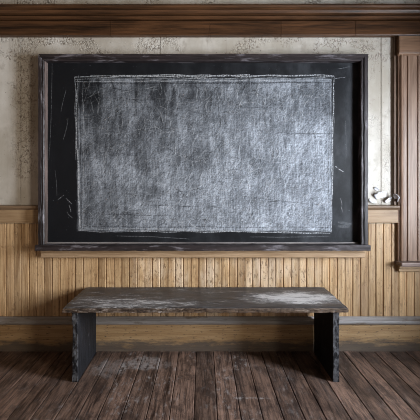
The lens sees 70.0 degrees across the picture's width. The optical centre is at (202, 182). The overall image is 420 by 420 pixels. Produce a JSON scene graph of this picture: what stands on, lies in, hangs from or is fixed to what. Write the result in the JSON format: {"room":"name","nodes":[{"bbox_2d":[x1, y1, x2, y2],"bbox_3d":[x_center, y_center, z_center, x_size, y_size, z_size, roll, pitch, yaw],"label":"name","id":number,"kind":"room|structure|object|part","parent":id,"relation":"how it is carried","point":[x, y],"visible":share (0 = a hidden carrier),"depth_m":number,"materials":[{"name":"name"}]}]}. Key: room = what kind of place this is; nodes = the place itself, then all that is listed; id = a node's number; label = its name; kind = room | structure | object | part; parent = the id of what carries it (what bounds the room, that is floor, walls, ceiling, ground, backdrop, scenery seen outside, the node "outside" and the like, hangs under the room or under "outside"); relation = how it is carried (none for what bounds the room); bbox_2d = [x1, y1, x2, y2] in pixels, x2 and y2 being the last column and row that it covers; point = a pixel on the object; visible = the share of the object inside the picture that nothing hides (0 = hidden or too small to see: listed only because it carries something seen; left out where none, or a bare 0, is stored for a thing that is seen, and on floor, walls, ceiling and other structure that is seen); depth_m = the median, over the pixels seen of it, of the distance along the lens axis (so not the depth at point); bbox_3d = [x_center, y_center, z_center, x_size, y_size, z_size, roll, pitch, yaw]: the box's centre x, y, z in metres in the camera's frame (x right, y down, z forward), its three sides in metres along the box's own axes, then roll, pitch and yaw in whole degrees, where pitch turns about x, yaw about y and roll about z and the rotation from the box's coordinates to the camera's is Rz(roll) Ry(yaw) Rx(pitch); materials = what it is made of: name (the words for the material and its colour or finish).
{"room":"classroom","nodes":[
{"label":"classroom","id":0,"kind":"room"},
{"bbox_2d":[0,351,419,419],"bbox_3d":[-0.106,1.240,0.040,5.212,0.080,4.400,0,0,0],"label":"floor","id":1,"kind":"structure","parent":0,"point":[34,385],"depth_m":1.79,"materials":[{"name":"brown wood"}]},
{"bbox_2d":[62,287,348,381],"bbox_3d":[0.015,0.970,1.958,1.702,0.459,0.362,0,0,0],"label":"bench","id":2,"kind":"object","parent":1,"relation":"on","point":[326,308],"visible":1,"depth_m":1.88,"materials":[{"name":"grey wood"}]},
{"bbox_3d":[-0.772,0.986,1.963,0.036,0.428,0.314,0,0,0],"label":"leg","id":3,"kind":"part","parent":2,"relation":"part of","materials":[{"name":"black wood"}]},
{"bbox_3d":[0.015,0.757,1.958,1.702,0.032,0.362,0,0,0],"label":"seat","id":4,"kind":"part","parent":2,"relation":"part of","materials":[{"name":"grey wood"}]},
{"bbox_3d":[0.803,0.986,1.963,0.040,0.428,0.315,0,0,0],"label":"leg","id":5,"kind":"part","parent":2,"relation":"part of","materials":[{"name":"black wood"}]},
{"bbox_2d":[0,0,419,204],"bbox_3d":[-0.100,-0.300,2.225,5.200,3.000,0.110,0,0,0],"label":"wall","id":6,"kind":"structure","parent":0,"point":[18,56],"depth_m":2.17,"materials":[{"name":"paint"}]},
{"bbox_2d":[0,205,37,222],"bbox_3d":[-1.860,0.222,2.149,1.480,0.127,0.062,0,0,0],"label":"trim","id":7,"kind":"structure","parent":6,"relation":"attached to","point":[8,213],"depth_m":2.14,"materials":[{"name":"brown wood"}]},
{"bbox_2d":[35,54,370,257],"bbox_3d":[0.000,-0.191,2.112,2.320,1.437,0.104,0,0,0],"label":"chalkboard","id":8,"kind":"object","parent":6,"relation":"attached to","point":[140,155],"visible":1,"depth_m":2.14,"materials":[{"name":"stone"}]},
{"bbox_3d":[0.002,-0.880,2.130,2.313,0.052,0.066,0,0,0],"label":"frame rail","id":9,"kind":"part","parent":8,"relation":"part of","materials":[{"name":"black wood"}]},
{"bbox_2d":[35,243,370,250],"bbox_3d":[-0.002,0.448,2.110,2.317,0.043,0.100,0,0,0],"label":"chalk tray","id":10,"kind":"object","parent":8,"relation":"on","point":[41,246],"depth_m":2.06,"materials":[{"name":"black wood"}]},
{"bbox_2d":[0,223,419,315],"bbox_3d":[-0.086,0.685,2.162,5.106,0.789,0.006,0,0,0],"label":"wainscoting","id":11,"kind":"structure","parent":6,"relation":"attached to","point":[31,284],"depth_m":2.16,"materials":[{"name":"brown wood"}]},
{"bbox_2d":[0,4,419,37],"bbox_3d":[-0.100,-1.152,2.127,5.200,0.200,0.086,0,0,0],"label":"trim","id":12,"kind":"structure","parent":6,"relation":"attached to","point":[16,20],"depth_m":2.13,"materials":[{"name":"brown wood"}]},
{"bbox_2d":[0,316,419,351],"bbox_3d":[-0.100,1.085,2.156,5.000,0.251,0.068,0,0,0],"label":"baseboard","id":13,"kind":"structure","parent":6,"relation":"attached to","point":[17,333],"depth_m":2.14,"materials":[{"name":"brown wood"}]},
{"bbox_2d":[374,191,386,198],"bbox_3d":[1.276,0.087,2.153,0.094,0.060,0.030,0,0,0],"label":"flake","id":14,"kind":"object","parent":6,"relation":"attached to","point":[382,194],"visible":1,"depth_m":2.16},
{"bbox_2d":[368,205,399,222],"bbox_3d":[1.266,0.222,2.149,0.252,0.127,0.062,0,0,0],"label":"trim","id":15,"kind":"structure","parent":6,"relation":"attached to","point":[376,213],"depth_m":2.14,"materials":[{"name":"brown wood"}]},
{"bbox_2d":[393,36,396,204],"bbox_3d":[1.381,-0.447,2.166,0.018,1.210,0.028,0,0,0],"label":"trim","id":16,"kind":"structure","parent":6,"relation":"attached to","point":[394,37],"depth_m":2.15,"materials":[{"name":"brown wood"}]},
{"bbox_2d":[395,36,419,271],"bbox_3d":[1.885,-0.205,2.127,1.010,1.679,0.085,0,0,0],"label":"pilaster","id":17,"kind":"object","parent":6,"relation":"in","point":[408,47],"depth_m":2.14,"materials":[{"name":"brown wood"}]},
{"bbox_3d":[1.885,0.571,2.127,1.010,0.027,0.085,0,0,0],"label":"sill","id":18,"kind":"part","parent":17,"relation":"part of","materials":[{"name":"brown wood"}]},
{"bbox_3d":[1.877,-0.919,2.146,0.978,0.022,0.048,0,0,0],"label":"head moulding","id":19,"kind":"part","parent":17,"relation":"part of","materials":[{"name":"brown wood"}]}
]}

